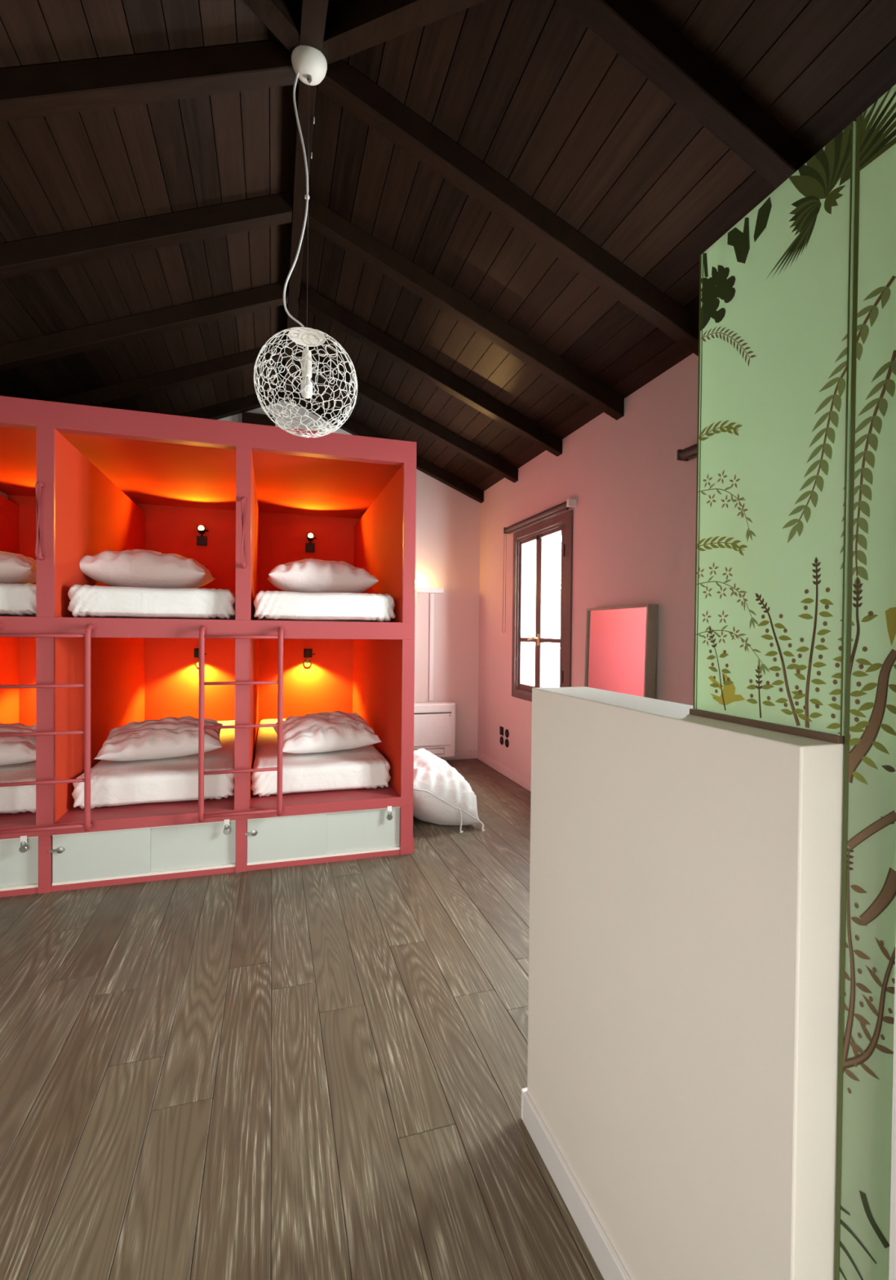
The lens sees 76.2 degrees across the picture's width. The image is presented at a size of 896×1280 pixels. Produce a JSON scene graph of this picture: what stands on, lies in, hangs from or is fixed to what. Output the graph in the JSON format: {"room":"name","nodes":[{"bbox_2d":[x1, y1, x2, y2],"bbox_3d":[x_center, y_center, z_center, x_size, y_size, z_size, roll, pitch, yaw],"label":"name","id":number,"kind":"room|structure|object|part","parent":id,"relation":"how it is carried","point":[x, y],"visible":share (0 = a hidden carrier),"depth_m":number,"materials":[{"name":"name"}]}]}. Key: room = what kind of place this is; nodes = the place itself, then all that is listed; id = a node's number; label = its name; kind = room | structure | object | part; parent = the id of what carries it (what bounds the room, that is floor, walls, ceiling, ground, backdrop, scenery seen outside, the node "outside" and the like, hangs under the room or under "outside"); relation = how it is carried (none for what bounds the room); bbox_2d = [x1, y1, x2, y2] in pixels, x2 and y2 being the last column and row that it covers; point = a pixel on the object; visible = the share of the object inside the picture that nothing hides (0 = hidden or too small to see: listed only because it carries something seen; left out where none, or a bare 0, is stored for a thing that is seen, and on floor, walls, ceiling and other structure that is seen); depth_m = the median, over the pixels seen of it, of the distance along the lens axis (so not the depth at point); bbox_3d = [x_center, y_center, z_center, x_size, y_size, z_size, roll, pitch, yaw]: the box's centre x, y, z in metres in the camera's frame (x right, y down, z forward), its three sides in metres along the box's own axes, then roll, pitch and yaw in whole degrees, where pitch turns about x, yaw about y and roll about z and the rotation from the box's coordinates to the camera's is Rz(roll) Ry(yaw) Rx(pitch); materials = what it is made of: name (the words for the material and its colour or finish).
{"room":"dormitory","nodes":[
{"label":"dormitory","id":0,"kind":"room"},
{"bbox_2d":[0,490,8,499],"bbox_3d":[-2.779,-0.073,1.920,0.100,2.724,6.009,0,1,-17],"label":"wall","id":1,"kind":"structure","parent":0,"point":[2,494],"depth_m":4.53,"materials":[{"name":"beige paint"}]},
{"bbox_2d":[0,758,604,1279],"bbox_3d":[-0.715,1.324,2.369,4.327,0.080,6.609,0,1,-17],"label":"floor","id":2,"kind":"structure","parent":0,"point":[318,1071],"depth_m":1.71,"materials":[{"name":"brown wood"}]},
{"bbox_2d":[0,395,417,897],"bbox_3d":[-1.868,0.028,3.998,2.860,2.449,2.260,0,1,-17],"label":"bunk bed","id":3,"kind":"object","parent":2,"relation":"on","point":[78,481],"visible":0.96,"depth_m":3.38,"materials":[{"name":"pink paint"}]},
{"bbox_3d":[-3.193,-0.606,3.587,0.076,0.940,2.146,0,1,-17],"label":"upright panel","id":4,"kind":"part","parent":3,"relation":"part of","materials":[{"name":"pink paint"}]},
{"bbox_3d":[-3.203,0.432,3.599,0.076,0.934,2.146,0,1,-17],"label":"upright panel","id":5,"kind":"part","parent":3,"relation":"part of","materials":[{"name":"pink paint"}]},
{"bbox_2d":[0,760,35,813],"bbox_3d":[-2.781,0.807,3.810,0.809,0.186,1.967,0,1,-17],"label":"mattress","id":6,"kind":"object","parent":3,"relation":"on","point":[13,799],"visible":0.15,"depth_m":2.98,"materials":[{"name":"white fabric"}]},
{"bbox_2d":[0,722,35,765],"bbox_3d":[-2.704,0.610,3.323,0.681,0.220,0.454,0,1,-23],"label":"pillow","id":7,"kind":"object","parent":6,"relation":"on","point":[13,749],"visible":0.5,"depth_m":3.24,"materials":[{"name":"white fabric"}]},
{"bbox_2d":[0,582,35,617],"bbox_3d":[-2.752,-0.222,3.738,0.803,0.175,2.030,0,1,-17],"label":"mattress","id":8,"kind":"object","parent":3,"relation":"on","point":[15,599],"visible":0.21,"depth_m":2.87,"materials":[{"name":"white fabric"}]},
{"bbox_2d":[0,551,35,584],"bbox_3d":[-2.719,-0.421,3.258,0.700,0.235,0.460,0,1,-20],"label":"pillow","id":9,"kind":"object","parent":8,"relation":"on","point":[15,568],"visible":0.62,"depth_m":3.18,"materials":[{"name":"white fabric"}]},
{"bbox_3d":[-2.256,1.101,2.812,0.425,0.238,0.010,0,1,-17],"label":"sliding door","id":10,"kind":"part","parent":3,"relation":"part of","materials":[{"name":"grey laminate"}]},
{"bbox_2d":[18,835,27,853],"bbox_3d":[-2.096,1.007,2.816,0.034,0.081,0.014,0,1,-17],"label":"padlock","id":11,"kind":"object","parent":3,"relation":"attached to","point":[24,848],"visible":1,"depth_m":2.81,"materials":[{"name":"silver metal"}]},
{"bbox_3d":[-2.096,0.985,2.819,0.028,0.036,0.006,0,1,-17],"label":"tag plate","id":12,"kind":"part","parent":11,"relation":"part of","materials":[{"name":"white plastic"}]},
{"bbox_3d":[-2.032,1.121,2.901,0.054,0.288,0.100,0,1,-17],"label":"post","id":13,"kind":"part","parent":3,"relation":"part of","materials":[{"name":"pink paint"}]},
{"bbox_2d":[0,621,97,834],"bbox_3d":[-1.989,0.429,2.806,0.439,1.037,0.083,0,1,-17],"label":"ladder","id":14,"kind":"object","parent":3,"relation":"attached to","point":[87,824],"visible":1,"depth_m":2.82,"materials":[{"name":"red metal"}]},
{"bbox_3d":[-2.325,0.438,3.870,0.074,0.934,2.146,0,1,-17],"label":"upright panel","id":15,"kind":"part","parent":3,"relation":"part of","materials":[{"name":"pink paint"}]},
{"bbox_3d":[-2.315,-0.600,3.858,0.074,0.940,2.146,0,1,-17],"label":"upright panel","id":16,"kind":"part","parent":3,"relation":"part of","materials":[{"name":"pink paint"}]},
{"bbox_3d":[-1.781,1.105,2.943,0.444,0.238,0.010,0,1,-17],"label":"sliding door","id":17,"kind":"part","parent":3,"relation":"part of","materials":[{"name":"grey laminate"}]},
{"bbox_2d":[67,584,235,619],"bbox_3d":[-1.871,-0.216,4.012,0.819,0.175,2.029,0,1,-17],"label":"mattress","id":18,"kind":"object","parent":3,"relation":"on","point":[86,601],"visible":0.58,"depth_m":3.05,"materials":[{"name":"white fabric"}]},
{"bbox_2d":[80,549,215,588],"bbox_3d":[-1.842,-0.425,3.528,0.713,0.254,0.481,0,1,-17],"label":"pillow","id":19,"kind":"object","parent":18,"relation":"on","point":[142,568],"visible":0.85,"depth_m":3.35,"materials":[{"name":"white fabric"}]},
{"bbox_2d":[71,720,235,808],"bbox_3d":[-1.901,0.812,4.084,0.830,0.186,1.964,0,1,-17],"label":"mattress","id":20,"kind":"object","parent":3,"relation":"on","point":[113,783],"visible":0.46,"depth_m":3.20,"materials":[{"name":"white fabric"}]},
{"bbox_2d":[93,715,222,760],"bbox_3d":[-1.777,0.611,3.578,0.682,0.230,0.454,0,1,-21],"label":"pillow","id":21,"kind":"object","parent":20,"relation":"on","point":[171,736],"visible":0.92,"depth_m":3.43,"materials":[{"name":"white fabric"}]},
{"bbox_3d":[-2.201,0.039,5.052,2.844,2.395,0.050,0,1,-17],"label":"panel","id":22,"kind":"part","parent":3,"relation":"part of","materials":[{"name":"pink paint"}]},
{"bbox_3d":[-1.383,1.107,3.082,0.445,0.238,0.010,0,1,-17],"label":"sliding door","id":23,"kind":"part","parent":3,"relation":"part of","materials":[{"name":"grey laminate"}]},
{"bbox_2d":[194,648,206,667],"bbox_3d":[-2.154,0.158,4.971,0.100,0.177,0.135,0,1,-17],"label":"reading lamp","id":24,"kind":"object","parent":3,"relation":"attached to","point":[196,650],"visible":0.52,"depth_m":4.90,"materials":[{"name":"black metal"}]},
{"bbox_3d":[-1.614,1.252,3.008,2.774,0.030,0.044,0,1,-17],"label":"plinth rail","id":25,"kind":"part","parent":3,"relation":"part of","materials":[{"name":"pink paint"}]},
{"bbox_3d":[-1.883,-1.170,4.045,2.844,0.054,2.126,0,1,-17],"label":"roof panel","id":26,"kind":"part","parent":3,"relation":"part of","materials":[{"name":"pink paint"}]},
{"bbox_2d":[196,525,208,546],"bbox_3d":[-2.142,-0.910,4.978,0.097,0.165,0.098,0,1,-17],"label":"reading lamp","id":27,"kind":"object","parent":3,"relation":"attached to","point":[202,540],"visible":1,"depth_m":4.99,"materials":[{"name":"black metal"}]},
{"bbox_3d":[-2.141,-0.969,4.951,0.048,0.048,0.048,0,1,-17],"label":"bulb","id":28,"kind":"part","parent":27,"relation":"part of","materials":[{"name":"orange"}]},
{"bbox_3d":[-2.160,-0.869,5.009,0.082,0.080,0.030,0,1,-17],"label":"wall plate","id":29,"kind":"part","parent":27,"relation":"part of","materials":[{"name":"black metal"}]},
{"bbox_2d":[223,818,230,834],"bbox_3d":[-1.199,1.013,3.093,0.034,0.081,0.014,0,1,-17],"label":"padlock","id":30,"kind":"object","parent":3,"relation":"attached to","point":[226,822],"visible":1,"depth_m":3.09,"materials":[{"name":"silver metal"}]},
{"bbox_3d":[-1.200,0.990,3.096,0.028,0.036,0.006,0,1,-17],"label":"tag plate","id":31,"kind":"part","parent":30,"relation":"part of","materials":[{"name":"white plastic"}]},
{"bbox_2d":[198,623,284,822],"bbox_3d":[-1.111,0.435,3.076,0.440,1.037,0.083,0,1,-17],"label":"ladder","id":32,"kind":"object","parent":3,"relation":"attached to","point":[203,628],"visible":1,"depth_m":3.04,"materials":[{"name":"red metal"}]},
{"bbox_3d":[-1.147,1.126,3.174,0.056,0.288,0.100,0,1,-17],"label":"post","id":33,"kind":"part","parent":3,"relation":"part of","materials":[{"name":"pink paint"}]},
{"bbox_3d":[-1.440,0.443,4.144,0.076,0.934,2.146,0,1,-17],"label":"upright panel","id":34,"kind":"part","parent":3,"relation":"part of","materials":[{"name":"pink paint"}]},
{"bbox_3d":[-1.429,-0.595,4.131,0.076,0.940,2.146,0,1,-17],"label":"upright panel","id":35,"kind":"part","parent":3,"relation":"part of","materials":[{"name":"pink paint"}]},
{"bbox_3d":[-0.903,1.110,3.214,0.430,0.238,0.010,0,1,-17],"label":"sliding door","id":36,"kind":"part","parent":3,"relation":"part of","materials":[{"name":"grey laminate"}]},
{"bbox_2d":[303,648,315,667],"bbox_3d":[-1.276,0.167,5.242,0.100,0.177,0.135,0,1,-17],"label":"reading lamp","id":37,"kind":"object","parent":3,"relation":"attached to","point":[308,652],"visible":1,"depth_m":5.19,"materials":[{"name":"black metal"}]},
{"bbox_3d":[-1.304,0.221,5.291,0.068,0.067,0.026,0,1,-17],"label":"wall plate","id":38,"kind":"part","parent":37,"relation":"part of","materials":[{"name":"yellow glass"}]},
{"bbox_2d":[305,533,316,552],"bbox_3d":[-1.258,-0.895,5.250,0.097,0.165,0.098,0,1,-17],"label":"reading lamp","id":39,"kind":"object","parent":3,"relation":"attached to","point":[309,547],"visible":1,"depth_m":5.26,"materials":[{"name":"black metal"}]},
{"bbox_3d":[-1.276,-0.853,5.282,0.082,0.080,0.030,0,1,-17],"label":"wall plate","id":40,"kind":"part","parent":39,"relation":"part of","materials":[{"name":"black metal"}]},
{"bbox_3d":[-1.257,-0.953,5.224,0.048,0.048,0.048,0,1,-17],"label":"bulb","id":41,"kind":"part","parent":39,"relation":"part of","materials":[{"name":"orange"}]},
{"bbox_2d":[250,718,391,796],"bbox_3d":[-1.035,0.818,4.348,0.838,0.186,1.968,0,1,-17],"label":"mattress","id":42,"kind":"object","parent":3,"relation":"on","point":[365,766],"visible":0.53,"depth_m":3.48,"materials":[{"name":"white fabric"}]},
{"bbox_2d":[272,711,382,753],"bbox_3d":[-0.820,0.613,3.832,0.642,0.239,0.451,0,1,-24],"label":"pillow","id":43,"kind":"object","parent":42,"relation":"on","point":[324,731],"visible":0.89,"depth_m":3.69,"materials":[{"name":"white fabric"}]},
{"bbox_2d":[253,590,395,622],"bbox_3d":[-0.997,-0.211,4.282,0.820,0.175,2.029,0,1,-17],"label":"mattress","id":44,"kind":"object","parent":3,"relation":"on","point":[268,605],"visible":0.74,"depth_m":3.32,"materials":[{"name":"white fabric"}]},
{"bbox_2d":[267,558,378,593],"bbox_3d":[-0.851,-0.417,3.845,0.699,0.250,0.474,0,1,-17],"label":"pillow","id":45,"kind":"object","parent":44,"relation":"on","point":[311,575],"visible":0.9,"depth_m":3.67,"materials":[{"name":"white fabric"}]},
{"bbox_3d":[-0.508,1.112,3.352,0.454,0.238,0.010,0,1,-17],"label":"sliding door","id":46,"kind":"part","parent":3,"relation":"part of","materials":[{"name":"grey laminate"}]},
{"bbox_3d":[-0.556,0.449,4.416,0.070,0.934,2.146,0,1,-17],"label":"upright panel","id":47,"kind":"part","parent":3,"relation":"part of","materials":[{"name":"pink paint"}]},
{"bbox_3d":[-0.545,-0.589,4.404,0.070,0.940,2.146,0,1,-17],"label":"upright panel","id":48,"kind":"part","parent":3,"relation":"part of","materials":[{"name":"pink paint"}]},
{"bbox_2d":[386,805,392,820],"bbox_3d":[-0.343,1.018,3.357,0.034,0.081,0.014,0,1,-17],"label":"padlock","id":49,"kind":"object","parent":3,"relation":"attached to","point":[389,816],"visible":1,"depth_m":3.35,"materials":[{"name":"silver metal"}]},
{"bbox_3d":[-0.344,0.996,3.360,0.028,0.036,0.006,0,1,-17],"label":"tag plate","id":50,"kind":"part","parent":49,"relation":"part of","materials":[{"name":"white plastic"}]},
{"bbox_3d":[-0.262,1.132,3.447,0.071,0.288,0.100,0,1,-17],"label":"post","id":51,"kind":"part","parent":3,"relation":"part of","materials":[{"name":"pink paint"}]},
{"bbox_3d":[-0.524,0.036,4.447,0.004,2.449,2.195,0,1,-17],"label":"panel","id":52,"kind":"part","parent":3,"relation":"part of","materials":[{"name":"pink paint"}]},
{"bbox_2d":[413,748,484,833],"bbox_3d":[-0.144,1.049,4.140,0.542,0.443,0.933,0,1,-21],"label":"floor cushion","id":53,"kind":"object","parent":2,"relation":"on","point":[442,795],"visible":0.66,"depth_m":3.84,"materials":[{"name":"white fabric"}]},
{"bbox_2d":[584,604,658,698],"bbox_3d":[1.035,0.540,3.533,0.101,1.492,0.659,0,1,-17],"label":"leaning mirror","id":54,"kind":"object","parent":2,"relation":"on","point":[621,642],"visible":0.42,"depth_m":3.44,"materials":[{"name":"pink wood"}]},
{"bbox_2d":[835,84,895,1279],"bbox_3d":[0.557,0.310,0.730,0.021,2.009,0.094,0,1,-17],"label":"wall","id":55,"kind":"structure","parent":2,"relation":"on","point":[868,901],"depth_m":0.74,"materials":[{"name":"green paint"}]},
{"bbox_2d":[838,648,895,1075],"bbox_3d":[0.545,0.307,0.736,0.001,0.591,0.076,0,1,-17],"label":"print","id":56,"kind":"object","parent":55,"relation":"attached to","point":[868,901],"depth_m":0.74},
{"bbox_2d":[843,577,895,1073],"bbox_3d":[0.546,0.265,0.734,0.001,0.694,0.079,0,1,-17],"label":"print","id":57,"kind":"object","parent":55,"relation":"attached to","point":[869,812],"depth_m":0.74},
{"bbox_2d":[844,275,895,1093],"bbox_3d":[0.550,0.074,0.725,0.001,1.060,0.094,0,1,-17],"label":"print","id":58,"kind":"object","parent":55,"relation":"attached to","point":[870,718],"depth_m":0.74},
{"bbox_2d":[848,614,895,784],"bbox_3d":[0.548,0.078,0.730,0.001,0.221,0.083,0,1,-17],"label":"print","id":59,"kind":"object","parent":55,"relation":"attached to","point":[872,637],"depth_m":0.74,"materials":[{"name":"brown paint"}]},
{"bbox_2d":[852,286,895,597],"bbox_3d":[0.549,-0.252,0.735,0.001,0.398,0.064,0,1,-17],"label":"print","id":60,"kind":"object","parent":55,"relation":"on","point":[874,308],"depth_m":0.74,"materials":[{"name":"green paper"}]},
{"bbox_2d":[860,88,895,170],"bbox_3d":[0.557,-0.656,0.716,0.001,0.075,0.094,0,1,-17],"label":"print","id":61,"kind":"object","parent":55,"relation":"attached to","point":[878,122],"depth_m":0.73},
{"bbox_2d":[885,607,895,646],"bbox_3d":[0.554,-0.017,0.714,0.001,0.049,0.015,0,1,-17],"label":"print","id":62,"kind":"object","parent":55,"relation":"attached to","point":[891,614],"depth_m":0.71},
{"bbox_2d":[217,398,480,760],"bbox_3d":[-1.703,-0.560,5.441,4.227,3.634,0.100,0,1,-17],"label":"wall","id":63,"kind":"structure","parent":0,"point":[447,534],"depth_m":5.91,"materials":[{"name":"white paint"}]},
{"bbox_2d":[416,586,444,593],"bbox_3d":[-0.185,-0.506,5.819,0.272,0.050,0.074,0,1,-17],"label":"wall light","id":64,"kind":"object","parent":63,"relation":"attached to","point":[419,589],"visible":1,"depth_m":5.79,"materials":[{"name":"white plastic"}]},
{"bbox_2d":[428,593,434,700],"bbox_3d":[-0.170,0.071,5.862,0.043,1.102,0.018,0,1,-17],"label":"cable cover","id":65,"kind":"object","parent":63,"relation":"attached to","point":[432,595],"visible":1,"depth_m":5.85,"materials":[{"name":"white paint"}]},
{"bbox_2d":[413,701,455,758],"bbox_3d":[-0.253,0.916,5.770,0.670,0.562,0.144,0,1,-17],"label":"coil","id":66,"kind":"object","parent":63,"relation":"attached to","point":[434,722],"visible":0.67,"depth_m":5.74,"materials":[{"name":"white plastic"}]},
{"bbox_2d":[413,747,444,755],"bbox_3d":[-0.286,1.124,5.704,0.522,0.064,0.012,0,1,-17],"label":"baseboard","id":67,"kind":"structure","parent":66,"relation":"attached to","point":[436,751],"depth_m":5.75,"materials":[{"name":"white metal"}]},
{"bbox_3d":[-0.256,0.903,5.708,0.603,0.320,0.020,0,1,-17],"label":"panel","id":68,"kind":"part","parent":66,"relation":"part of","materials":[{"name":"white plastic"}]},
{"bbox_2d":[441,750,478,759],"bbox_3d":[-0.285,1.205,5.847,1.257,0.083,0.012,0,1,-17],"label":"baseboard","id":69,"kind":"structure","parent":63,"relation":"attached to","point":[460,754],"depth_m":5.98,"materials":[{"name":"pink paint"}]},
{"bbox_2d":[0,0,895,503],"bbox_3d":[-0.640,-1.786,2.535,5.112,1.232,6.645,0,1,-17],"label":"ceiling","id":70,"kind":"structure","parent":0,"point":[515,206],"depth_m":2.50,"materials":[{"name":"brown wood"}]},
{"bbox_3d":[-1.765,-1.656,5.322,0.295,0.882,0.060,0,1,-17],"label":"gable post","id":71,"kind":"part","parent":70,"relation":"part of","materials":[{"name":"brown wood"}]},
{"bbox_2d":[253,44,357,437],"bbox_3d":[-0.538,-1.493,2.187,0.386,1.407,0.386,0,1,-17],"label":"pendant lamp","id":72,"kind":"object","parent":70,"relation":"hanging from","point":[309,64],"visible":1,"depth_m":2.16,"materials":[{"name":"beige plastic"}]},
{"bbox_3d":[-0.575,-1.670,2.160,0.090,0.996,0.020,0,1,-17],"label":"cord","id":73,"kind":"part","parent":72,"relation":"part of","materials":[{"name":"white plastic"}]},
{"bbox_3d":[-0.543,-0.979,2.193,0.386,0.379,0.386,0,1,-17],"label":"lamp shade","id":74,"kind":"part","parent":72,"relation":"part of","materials":[{"name":"white plastic"}]},
{"bbox_3d":[-0.543,-0.969,2.193,0.046,0.080,0.045,0,1,-17],"label":"bulb","id":75,"kind":"part","parent":72,"relation":"part of","materials":[{"name":"white glass"}]},
{"bbox_3d":[-0.541,-1.167,2.191,0.136,0.010,0.136,0,1,-17],"label":"shade plate","id":76,"kind":"part","parent":72,"relation":"part of","materials":[{"name":"beige plastic"}]},
{"bbox_2d":[477,353,698,781],"bbox_3d":[1.317,-0.091,3.236,0.250,2.809,6.109,0,1,-17],"label":"wall","id":77,"kind":"structure","parent":0,"point":[634,516],"depth_m":3.71,"materials":[{"name":"pink paint"}]},
{"bbox_2d":[499,725,503,735],"bbox_3d":[0.506,0.860,5.401,0.011,0.080,0.084,0,1,-17],"label":"wall socket","id":78,"kind":"object","parent":77,"relation":"attached to","point":[501,728],"visible":1,"depth_m":5.39,"materials":[{"name":"black plastic"}]},
{"bbox_2d":[500,736,503,744],"bbox_3d":[0.507,0.951,5.400,0.008,0.080,0.080,0,1,-17],"label":"wall socket","id":79,"kind":"object","parent":77,"relation":"attached to","point":[501,737],"visible":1,"depth_m":5.39,"materials":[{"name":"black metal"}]},
{"bbox_2d":[477,751,531,791],"bbox_3d":[1.180,1.251,3.208,0.012,0.083,5.897,0,1,-17],"label":"baseboard","id":80,"kind":"structure","parent":77,"relation":"attached to","point":[526,784],"depth_m":5.29,"materials":[{"name":"pink paint"}]},
{"bbox_2d":[505,728,509,737],"bbox_3d":[0.545,0.864,5.280,0.008,0.080,0.080,0,1,-17],"label":"wall socket","id":81,"kind":"object","parent":77,"relation":"attached to","point":[507,733],"visible":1,"depth_m":5.28,"materials":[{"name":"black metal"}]},
{"bbox_2d":[505,738,509,747],"bbox_3d":[0.544,0.953,5.282,0.008,0.080,0.080,0,1,-17],"label":"wall socket","id":82,"kind":"object","parent":77,"relation":"attached to","point":[507,743],"visible":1,"depth_m":5.27,"materials":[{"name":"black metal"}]},
{"bbox_2d":[511,510,573,702],"bbox_3d":[0.788,-0.217,4.665,0.160,1.467,1.047,0,1,-17],"label":"window","id":83,"kind":"structure","parent":77,"relation":"in","point":[522,639],"depth_m":4.72,"materials":[{"name":"brown paint"}]},
{"bbox_3d":[0.708,-0.219,4.904,0.036,1.304,0.376,0,1,-17],"label":"sash","id":84,"kind":"part","parent":83,"relation":"part of","materials":[{"name":"glass"}]},
{"bbox_3d":[0.708,-0.003,4.744,0.056,0.095,0.124,0,1,-17],"label":"handle","id":85,"kind":"part","parent":83,"relation":"part of","materials":[{"name":"gold metal"}]},
{"bbox_2d":[502,498,577,632],"bbox_3d":[0.708,-0.540,4.679,0.068,0.959,1.231,0,1,-17],"label":"roller blind","id":86,"kind":"object","parent":83,"relation":"attached to","point":[572,503],"visible":1,"depth_m":4.55,"materials":[{"name":"brown wood"}]},
{"bbox_3d":[0.519,-0.539,5.254,0.021,0.939,0.021,0,1,-17],"label":"pull chain","id":87,"kind":"part","parent":86,"relation":"part of","materials":[{"name":"brown fabric"}]},
{"bbox_3d":[0.829,-0.213,4.511,0.036,1.304,0.438,0,1,-17],"label":"sash","id":88,"kind":"part","parent":83,"relation":"part of","materials":[{"name":"glass"}]},
{"bbox_2d":[543,542,561,687],"bbox_3d":[1.071,-0.214,5.283,0.470,1.360,0.040,0,1,-17],"label":"window pane","id":89,"kind":"object","parent":83,"relation":"attached to","point":[549,546],"visible":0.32,"depth_m":5.24,"materials":[{"name":"glass"}]},
{"bbox_2d":[677,443,697,461],"bbox_3d":[1.406,-0.952,2.424,0.068,0.066,1.201,0,1,-17],"label":"roller blind","id":90,"kind":"object","parent":77,"relation":"attached to","point":[690,453],"visible":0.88,"depth_m":2.92,"materials":[{"name":"brown fabric"}]},
{"bbox_2d":[527,686,895,1279],"bbox_3d":[0.560,0.117,0.776,0.191,2.401,1.650,0,1,-17],"label":"wall","id":91,"kind":"structure","parent":0,"point":[685,933],"depth_m":0.95,"materials":[{"name":"beige paint"}]},
{"bbox_2d":[520,1087,631,1279],"bbox_3d":[0.406,1.270,1.187,0.178,0.080,0.832,0,1,-17],"label":"baseboard","id":92,"kind":"structure","parent":91,"relation":"attached to","point":[606,1259],"depth_m":1.29,"materials":[{"name":"white paint"}]},
{"bbox_2d":[689,121,856,743],"bbox_3d":[0.506,-0.279,0.910,0.032,0.836,0.290,0,1,-17],"label":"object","id":93,"kind":"object","parent":91,"relation":"on","point":[776,288],"visible":1,"depth_m":0.87,"materials":[{"name":"green"}]},
{"bbox_2d":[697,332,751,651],"bbox_3d":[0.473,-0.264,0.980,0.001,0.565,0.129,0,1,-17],"label":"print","id":94,"kind":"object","parent":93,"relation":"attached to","point":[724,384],"depth_m":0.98},
{"bbox_2d":[708,672,745,705],"bbox_3d":[0.473,0.084,0.972,0.001,0.056,0.084,0,1,-17],"label":"print","id":95,"kind":"object","parent":93,"relation":"on","point":[724,688],"depth_m":0.97},
{"bbox_2d":[708,557,821,728],"bbox_3d":[0.498,0.003,0.893,0.001,0.246,0.252,0,1,-17],"label":"print","id":96,"kind":"object","parent":93,"relation":"on","point":[765,613],"depth_m":0.89},
{"bbox_2d":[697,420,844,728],"bbox_3d":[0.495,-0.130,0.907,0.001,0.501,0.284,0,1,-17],"label":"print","id":97,"kind":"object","parent":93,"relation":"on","point":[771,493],"depth_m":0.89,"materials":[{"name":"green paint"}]},
{"bbox_2d":[695,326,847,718],"bbox_3d":[0.496,-0.222,0.906,0.001,0.657,0.285,0,1,-17],"label":"print","id":98,"kind":"object","parent":93,"relation":"on","point":[771,543],"depth_m":0.88},
{"bbox_2d":[698,334,849,675],"bbox_3d":[0.496,-0.180,0.902,0.001,0.473,0.277,0,1,-17],"label":"print","id":99,"kind":"object","parent":93,"relation":"attached to","point":[774,443],"depth_m":0.87,"materials":[{"name":"green paint"}]},
{"bbox_2d":[700,124,853,331],"bbox_3d":[0.500,-0.623,0.901,0.001,0.146,0.285,0,1,-17],"label":"print","id":100,"kind":"object","parent":93,"relation":"on","point":[809,217],"depth_m":0.87},
{"bbox_2d":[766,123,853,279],"bbox_3d":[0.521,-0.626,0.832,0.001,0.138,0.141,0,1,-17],"label":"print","id":101,"kind":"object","parent":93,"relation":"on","point":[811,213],"depth_m":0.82},
{"bbox_2d":[782,660,839,733],"bbox_3d":[0.520,0.079,0.820,0.001,0.096,0.098,0,1,-17],"label":"print","id":102,"kind":"object","parent":93,"relation":"on","point":[811,689],"depth_m":0.82}
]}

